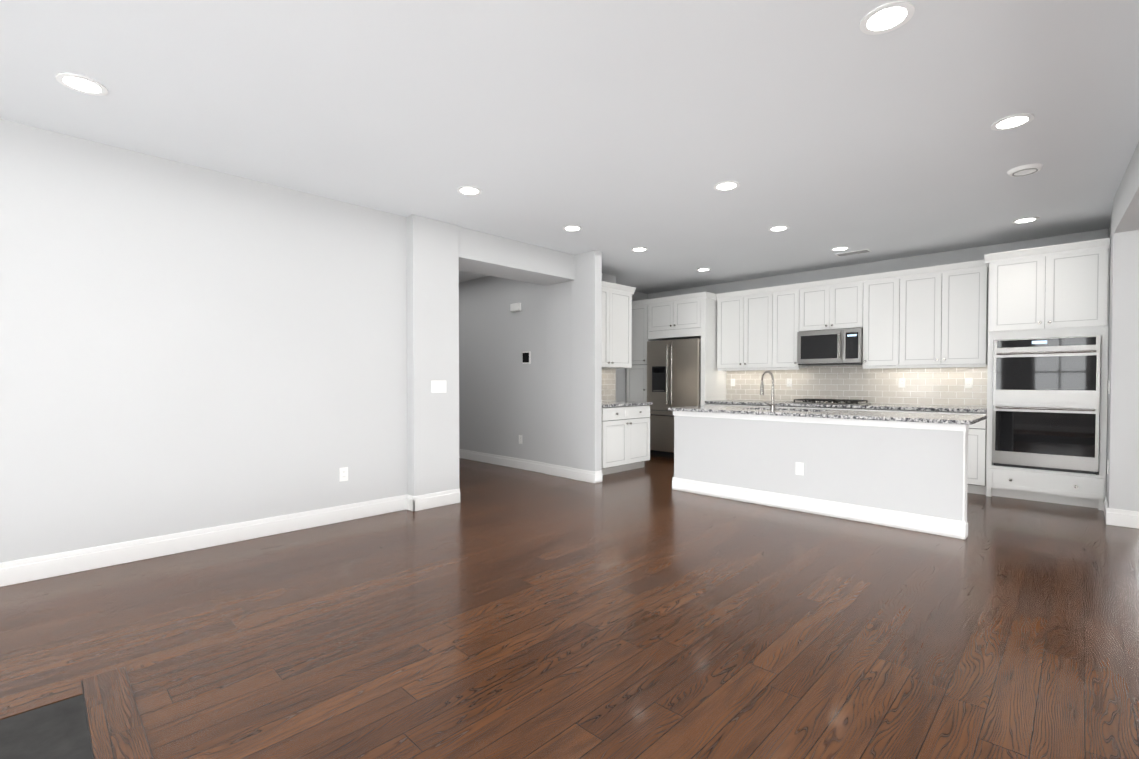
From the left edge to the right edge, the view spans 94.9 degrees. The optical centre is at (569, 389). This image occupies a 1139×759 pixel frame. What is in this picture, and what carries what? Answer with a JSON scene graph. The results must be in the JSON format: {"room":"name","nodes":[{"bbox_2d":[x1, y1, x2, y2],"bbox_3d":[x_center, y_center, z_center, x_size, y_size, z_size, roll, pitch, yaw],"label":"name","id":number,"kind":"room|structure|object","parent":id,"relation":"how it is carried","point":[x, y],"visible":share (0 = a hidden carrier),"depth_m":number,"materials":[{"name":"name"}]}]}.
{"room":"kitchen","nodes":[
{"label":"kitchen","id":0,"kind":"room"},
{"bbox_2d":[0,119,407,562],"bbox_3d":[-3.603,-0.208,3.029,0.430,2.710,5.540,1,1,44],"label":"wall","id":1,"kind":"structure","parent":0,"point":[184,347],"depth_m":3.63,"materials":[{"name":"grey paint"}]},
{"bbox_2d":[339,467,347,481],"bbox_3d":[-1.920,0.724,4.447,0.008,0.116,0.072,1,1,44],"label":"outlet","id":2,"kind":"object","parent":1,"relation":"attached to","point":[343,473],"visible":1,"depth_m":4.44,"materials":[{"name":"white plastic"}]},
{"bbox_2d":[0,449,1138,586],"bbox_3d":[0.765,1.056,4.340,13.000,0.138,13.500,1,1,44],"label":"baseboard","id":3,"kind":"structure","parent":1,"relation":"attached to","point":[40,567],"depth_m":3.97,"materials":[{"name":"white wood"}]},
{"bbox_2d":[459,250,601,470],"bbox_3d":[-1.359,-0.288,7.915,4.930,2.710,0.300,1,1,44],"label":"wall","id":4,"kind":"structure","parent":0,"point":[546,403],"depth_m":6.88,"materials":[{"name":"grey paint"}]},
{"bbox_2d":[510,303,520,311],"bbox_3d":[-0.729,-1.112,7.095,0.180,0.105,0.050,1,1,44],"label":"door chime","id":5,"kind":"object","parent":4,"relation":"attached to","point":[514,307],"visible":1,"depth_m":7.06,"materials":[{"name":"white plastic"}]},
{"bbox_2d":[523,351,530,363],"bbox_3d":[-0.578,-0.420,6.974,0.160,0.165,0.026,1,1,44],"label":"thermostat","id":6,"kind":"object","parent":4,"relation":"attached to","point":[526,357],"visible":1,"depth_m":6.95,"materials":[{"name":"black plastic"}]},
{"bbox_2d":[0,456,1138,758],"bbox_3d":[0.765,1.175,4.342,13.400,0.100,13.900,1,1,44],"label":"floor","id":7,"kind":"structure","parent":0,"point":[506,612],"depth_m":2.47,"materials":[{"name":"brown wood"}]},
{"bbox_2d":[0,667,152,758],"bbox_3d":[-1.309,1.188,0.265,3.453,0.006,1.973,1,1,44],"label":"hearth","id":8,"kind":"object","parent":7,"relation":"on","point":[96,717],"visible":1,"depth_m":1.82,"materials":[{"name":"black stone"}]},
{"bbox_2d":[406,214,458,495],"bbox_3d":[-1.449,-0.243,5.139,0.550,2.710,0.490,1,1,44],"label":"column","id":9,"kind":"structure","parent":7,"relation":"on","point":[432,257],"depth_m":4.91,"materials":[{"name":"grey paint"}]},
{"bbox_2d":[431,381,445,392],"bbox_3d":[-1.238,-0.025,4.957,0.010,0.116,0.164,1,1,44],"label":"light switch","id":10,"kind":"object","parent":9,"relation":"attached to","point":[438,386],"visible":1,"depth_m":4.95,"materials":[{"name":"white plastic"}]},
{"bbox_2d":[601,401,651,474],"bbox_3d":[0.482,0.633,6.954,0.660,0.900,1.235,1,1,44],"label":"base cabinet","id":11,"kind":"object","parent":7,"relation":"on","point":[625,435],"visible":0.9,"depth_m":6.79,"materials":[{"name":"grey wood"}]},
{"bbox_2d":[647,338,700,457],"bbox_3d":[1.764,0.152,8.208,0.916,1.820,0.738,1,1,44],"label":"fridge","id":12,"kind":"object","parent":7,"relation":"on","point":[673,373],"visible":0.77,"depth_m":8.01,"materials":[{"name":"silver metal"}]},
{"bbox_2d":[626,291,725,405],"bbox_3d":[1.670,-0.185,8.369,1.517,2.490,0.687,1,1,44],"label":"surround","id":13,"kind":"object","parent":7,"relation":"on","point":[687,316],"visible":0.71,"depth_m":8.00,"materials":[{"name":"white wood"}]},
{"bbox_2d":[706,404,768,406],"bbox_3d":[2.538,0.640,7.565,0.916,0.865,0.638,1,1,44],"label":"base cabinet","id":14,"kind":"object","parent":7,"relation":"on","point":[748,405],"depth_m":7.21,"materials":[{"name":"grey wood"}]},
{"bbox_2d":[672,409,979,539],"bbox_3d":[2.329,0.678,5.115,2.592,0.869,0.797,1,1,44],"label":"kitchen island","id":15,"kind":"object","parent":7,"relation":"on","point":[905,470],"depth_m":4.58,"materials":[{"name":"grey paint"}]},
{"bbox_2d":[796,462,803,475],"bbox_3d":[2.108,0.728,4.790,0.072,0.116,0.008,1,1,44],"label":"outlet","id":16,"kind":"object","parent":15,"relation":"attached to","point":[799,468],"visible":1,"depth_m":4.79,"materials":[{"name":"white plastic"}]},
{"bbox_2d":[672,405,986,424],"bbox_3d":[2.333,0.228,5.111,2.660,0.030,0.866,1,1,44],"label":"island countertop","id":17,"kind":"structure","parent":15,"relation":"on","point":[845,415],"depth_m":4.69,"materials":[{"name":"grey stone"}]},
{"bbox_2d":[760,371,775,410],"bbox_3d":[1.964,0.012,5.216,0.196,0.396,0.194,1,1,44],"label":"faucet","id":18,"kind":"object","parent":17,"relation":"on","point":[772,406],"visible":1,"depth_m":5.16,"materials":[{"name":"silver metal"}]},
{"bbox_2d":[802,408,860,410],"bbox_3d":[3.360,0.653,6.759,0.892,0.865,0.638,1,1,44],"label":"base cabinet","id":19,"kind":"object","parent":7,"relation":"on","point":[858,409],"depth_m":6.38,"materials":[{"name":"grey wood"}]},
{"bbox_2d":[861,408,900,411],"bbox_3d":[3.775,0.660,6.353,0.512,0.865,0.638,1,1,44],"label":"base cabinet","id":20,"kind":"object","parent":7,"relation":"on","point":[862,409],"depth_m":6.04,"materials":[{"name":"grey wood"}]},
{"bbox_2d":[912,412,986,494],"bbox_3d":[4.194,0.667,5.942,0.906,0.865,0.638,1,1,44],"label":"base cabinet","id":21,"kind":"object","parent":7,"relation":"on","point":[977,439],"depth_m":5.46,"materials":[{"name":"grey wood"}]},
{"bbox_2d":[705,400,986,411],"bbox_3d":[3.359,0.202,6.743,3.230,0.032,0.652,1,1,44],"label":"countertop","id":22,"kind":"structure","parent":21,"relation":"on","point":[784,404],"depth_m":6.25,"materials":[{"name":"grey stone"}]},
{"bbox_2d":[790,399,870,404],"bbox_3d":[3.372,0.160,6.770,0.840,0.050,0.480,1,1,44],"label":"cooktop","id":23,"kind":"object","parent":22,"relation":"in","point":[834,401],"visible":1,"depth_m":6.63,"materials":[{"name":"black metal"}]},
{"bbox_2d":[984,237,1109,510],"bbox_3d":[4.802,-0.135,5.298,0.896,2.490,0.687,1,1,44],"label":"tall cabinet","id":24,"kind":"object","parent":7,"relation":"on","point":[1058,290],"visible":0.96,"depth_m":5.04,"materials":[{"name":"white wood"}]},
{"bbox_2d":[992,335,1100,474],"bbox_3d":[4.792,0.140,5.271,0.768,1.283,0.681,1,1,44],"label":"double oven","id":25,"kind":"object","parent":24,"relation":"in","point":[1046,405],"visible":1,"depth_m":5.05,"materials":[{"name":"silver metal"}]},
{"bbox_2d":[0,0,1138,293],"bbox_3d":[0.765,-1.634,4.297,13.400,0.100,13.900,1,1,44],"label":"ceiling","id":26,"kind":"structure","parent":0,"point":[616,130],"depth_m":2.94,"materials":[{"name":"paint"}]},
{"bbox_2d":[55,73,107,95],"bbox_3d":[-2.486,-1.555,2.668,0.196,0.006,0.196,1,1,44],"label":"recessed light","id":27,"kind":"object","parent":26,"relation":"in","point":[81,84],"visible":1,"depth_m":2.66,"materials":[{"name":"white plastic"}]},
{"bbox_2d":[457,186,481,195],"bbox_3d":[-0.796,-1.579,4.162,0.196,0.006,0.196,1,1,44],"label":"recessed light","id":28,"kind":"object","parent":26,"relation":"in","point":[469,190],"visible":1,"depth_m":4.15,"materials":[{"name":"white plastic"}]},
{"bbox_2d":[459,227,573,285],"bbox_3d":[-0.700,-1.460,5.898,0.530,0.300,1.670,1,1,44],"label":"header beam","id":29,"kind":"structure","parent":26,"relation":"attached to","point":[483,253],"depth_m":5.71,"materials":[{"name":"grey paint"}]},
{"bbox_2d":[563,225,581,231],"bbox_3d":[0.028,-1.596,5.188,0.196,0.006,0.196,1,1,44],"label":"recessed light","id":30,"kind":"object","parent":26,"relation":"in","point":[571,228],"visible":1,"depth_m":5.19,"materials":[{"name":"white plastic"}]},
{"bbox_2d":[631,247,647,251],"bbox_3d":[0.805,-1.609,6.023,0.196,0.006,0.196,1,1,44],"label":"recessed light","id":31,"kind":"object","parent":26,"relation":"in","point":[639,249],"visible":0.98,"depth_m":6.02,"materials":[{"name":"white"}]},
{"bbox_2d":[696,268,710,271],"bbox_3d":[1.827,-1.627,7.122,0.196,0.006,0.196,1,1,44],"label":"recessed light","id":32,"kind":"object","parent":26,"relation":"in","point":[704,269],"visible":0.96,"depth_m":7.10,"materials":[{"name":"white"}]},
{"bbox_2d":[714,181,739,190],"bbox_3d":[1.220,-1.577,4.061,0.196,0.006,0.196,1,1,44],"label":"recessed light","id":33,"kind":"object","parent":26,"relation":"in","point":[727,186],"visible":1,"depth_m":4.06,"materials":[{"name":"white"}]},
{"bbox_2d":[768,225,788,231],"bbox_3d":[2.079,-1.596,5.194,0.196,0.006,0.196,1,1,44],"label":"recessed light","id":34,"kind":"object","parent":26,"relation":"in","point":[778,228],"visible":1,"depth_m":5.19,"materials":[{"name":"white plastic"}]},
{"bbox_2d":[831,247,849,250],"bbox_3d":[3.104,-1.609,5.996,0.196,0.006,0.196,1,1,44],"label":"recessed light","id":35,"kind":"object","parent":26,"relation":"in","point":[839,248],"visible":0.98,"depth_m":5.97,"materials":[{"name":"white"}]},
{"bbox_2d":[835,249,871,256],"bbox_3d":[3.349,-1.609,6.175,0.360,0.010,0.150,1,1,44],"label":"ceiling vent","id":36,"kind":"object","parent":26,"relation":"in","point":[853,252],"visible":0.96,"depth_m":6.14,"materials":[{"name":"white plastic"}]},
{"bbox_2d":[860,1,914,34],"bbox_3d":[1.323,-1.547,2.182,0.196,0.006,0.196,1,1,44],"label":"recessed light","id":37,"kind":"object","parent":26,"relation":"in","point":[887,17],"visible":1,"depth_m":2.17,"materials":[{"name":"white plastic"}]},
{"bbox_2d":[991,113,1034,130],"bbox_3d":[2.588,-1.561,3.057,0.196,0.006,0.196,1,1,44],"label":"recessed light","id":38,"kind":"object","parent":26,"relation":"in","point":[1012,121],"visible":1,"depth_m":3.05,"materials":[{"name":"white"}]},
{"bbox_2d":[1012,217,1038,223],"bbox_3d":[4.295,-1.591,4.926,0.196,0.006,0.196,1,1,44],"label":"recessed light","id":39,"kind":"object","parent":26,"relation":"in","point":[1024,220],"visible":0.98,"depth_m":4.93,"materials":[{"name":"white plastic"}]},
{"bbox_2d":[1007,163,1043,176],"bbox_3d":[3.260,-1.562,3.742,0.200,0.026,0.200,1,1,44],"label":"smoke detector","id":40,"kind":"object","parent":26,"relation":"attached to","point":[1024,170],"visible":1,"depth_m":3.71,"materials":[{"name":"white plastic"}]},
{"bbox_2d":[1114,142,1138,232],"bbox_3d":[1.439,-1.376,0.740,0.648,0.300,9.360,1,1,44],"label":"beam","id":41,"kind":"structure","parent":26,"relation":"attached to","point":[1126,207],"depth_m":3.77,"materials":[{"name":"grey paint"}]},
{"bbox_2d":[602,273,615,401],"bbox_3d":[0.095,-0.280,7.435,0.580,2.710,1.050,1,1,44],"label":"wall","id":42,"kind":"structure","parent":0,"point":[608,278],"depth_m":7.47,"materials":[{"name":"grey paint"}]},
{"bbox_2d":[602,368,615,401],"bbox_3d":[0.305,-0.070,7.236,0.002,0.494,1.045,1,1,44],"label":"backsplash","id":43,"kind":"structure","parent":42,"relation":"attached to","point":[608,384],"depth_m":7.50,"materials":[{"name":"tile"}]},
{"bbox_2d":[602,281,635,367],"bbox_3d":[0.436,-0.852,7.070,0.397,1.115,1.000,1,1,44],"label":"upper cabinet","id":44,"kind":"object","parent":42,"relation":"attached to","point":[616,325],"visible":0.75,"depth_m":7.08,"materials":[{"name":"white wood"}]},
{"bbox_2d":[616,291,647,400],"bbox_3d":[0.444,-0.294,8.311,0.150,2.710,2.790,1,1,44],"label":"wall","id":45,"kind":"structure","parent":0,"point":[621,382],"depth_m":8.65,"materials":[{"name":"grey paint"}]},
{"bbox_2d":[648,229,1108,406],"bbox_3d":[3.485,-0.276,7.178,5.780,2.710,0.150,1,1,44],"label":"wall","id":46,"kind":"structure","parent":0,"point":[954,256],"depth_m":6.55,"materials":[{"name":"grey paint"}]},
{"bbox_2d":[716,259,988,370],"bbox_3d":[3.445,-0.833,6.821,3.170,1.145,0.397,1,1,44],"label":"upper cabinet","id":47,"kind":"object","parent":46,"relation":"attached to","point":[936,316],"visible":0.96,"depth_m":6.34,"materials":[{"name":"white wood"}]},
{"bbox_2d":[797,328,862,365],"bbox_3d":[3.420,-0.540,6.800,0.762,0.440,0.466,1,1,44],"label":"microwave","id":48,"kind":"object","parent":47,"relation":"attached to","point":[835,347],"visible":0.9,"depth_m":6.65,"materials":[{"name":"silver metal"}]},
{"bbox_2d":[726,365,986,406],"bbox_3d":[3.581,-0.066,6.979,3.250,0.494,0.002,1,1,44],"label":"backsplash","id":49,"kind":"structure","parent":46,"relation":"attached to","point":[937,386],"depth_m":6.72,"materials":[{"name":"tile"}]},
{"bbox_2d":[787,378,791,386],"bbox_3d":[3.120,-0.095,7.423,0.072,0.116,0.008,1,1,44],"label":"outlet","id":50,"kind":"object","parent":49,"relation":"attached to","point":[789,382],"visible":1,"depth_m":7.42,"materials":[{"name":"white plastic"}]},
{"bbox_2d":[898,378,904,387],"bbox_3d":[4.106,-0.079,6.457,0.072,0.116,0.008,1,1,44],"label":"outlet","id":51,"kind":"object","parent":49,"relation":"attached to","point":[901,382],"visible":1,"depth_m":6.46,"materials":[{"name":"white plastic"}]},
{"bbox_2d":[965,378,972,387],"bbox_3d":[4.577,-0.072,5.995,0.072,0.116,0.008,1,1,44],"label":"outlet","id":52,"kind":"object","parent":49,"relation":"attached to","point":[968,382],"visible":1,"depth_m":5.99,"materials":[{"name":"white plastic"}]},
{"bbox_2d":[1106,201,1138,511],"bbox_3d":[4.990,-0.236,4.714,0.180,2.710,1.260,1,1,44],"label":"wall","id":53,"kind":"structure","parent":0,"point":[1122,475],"depth_m":4.28,"materials":[{"name":"grey paint"}]}
]}

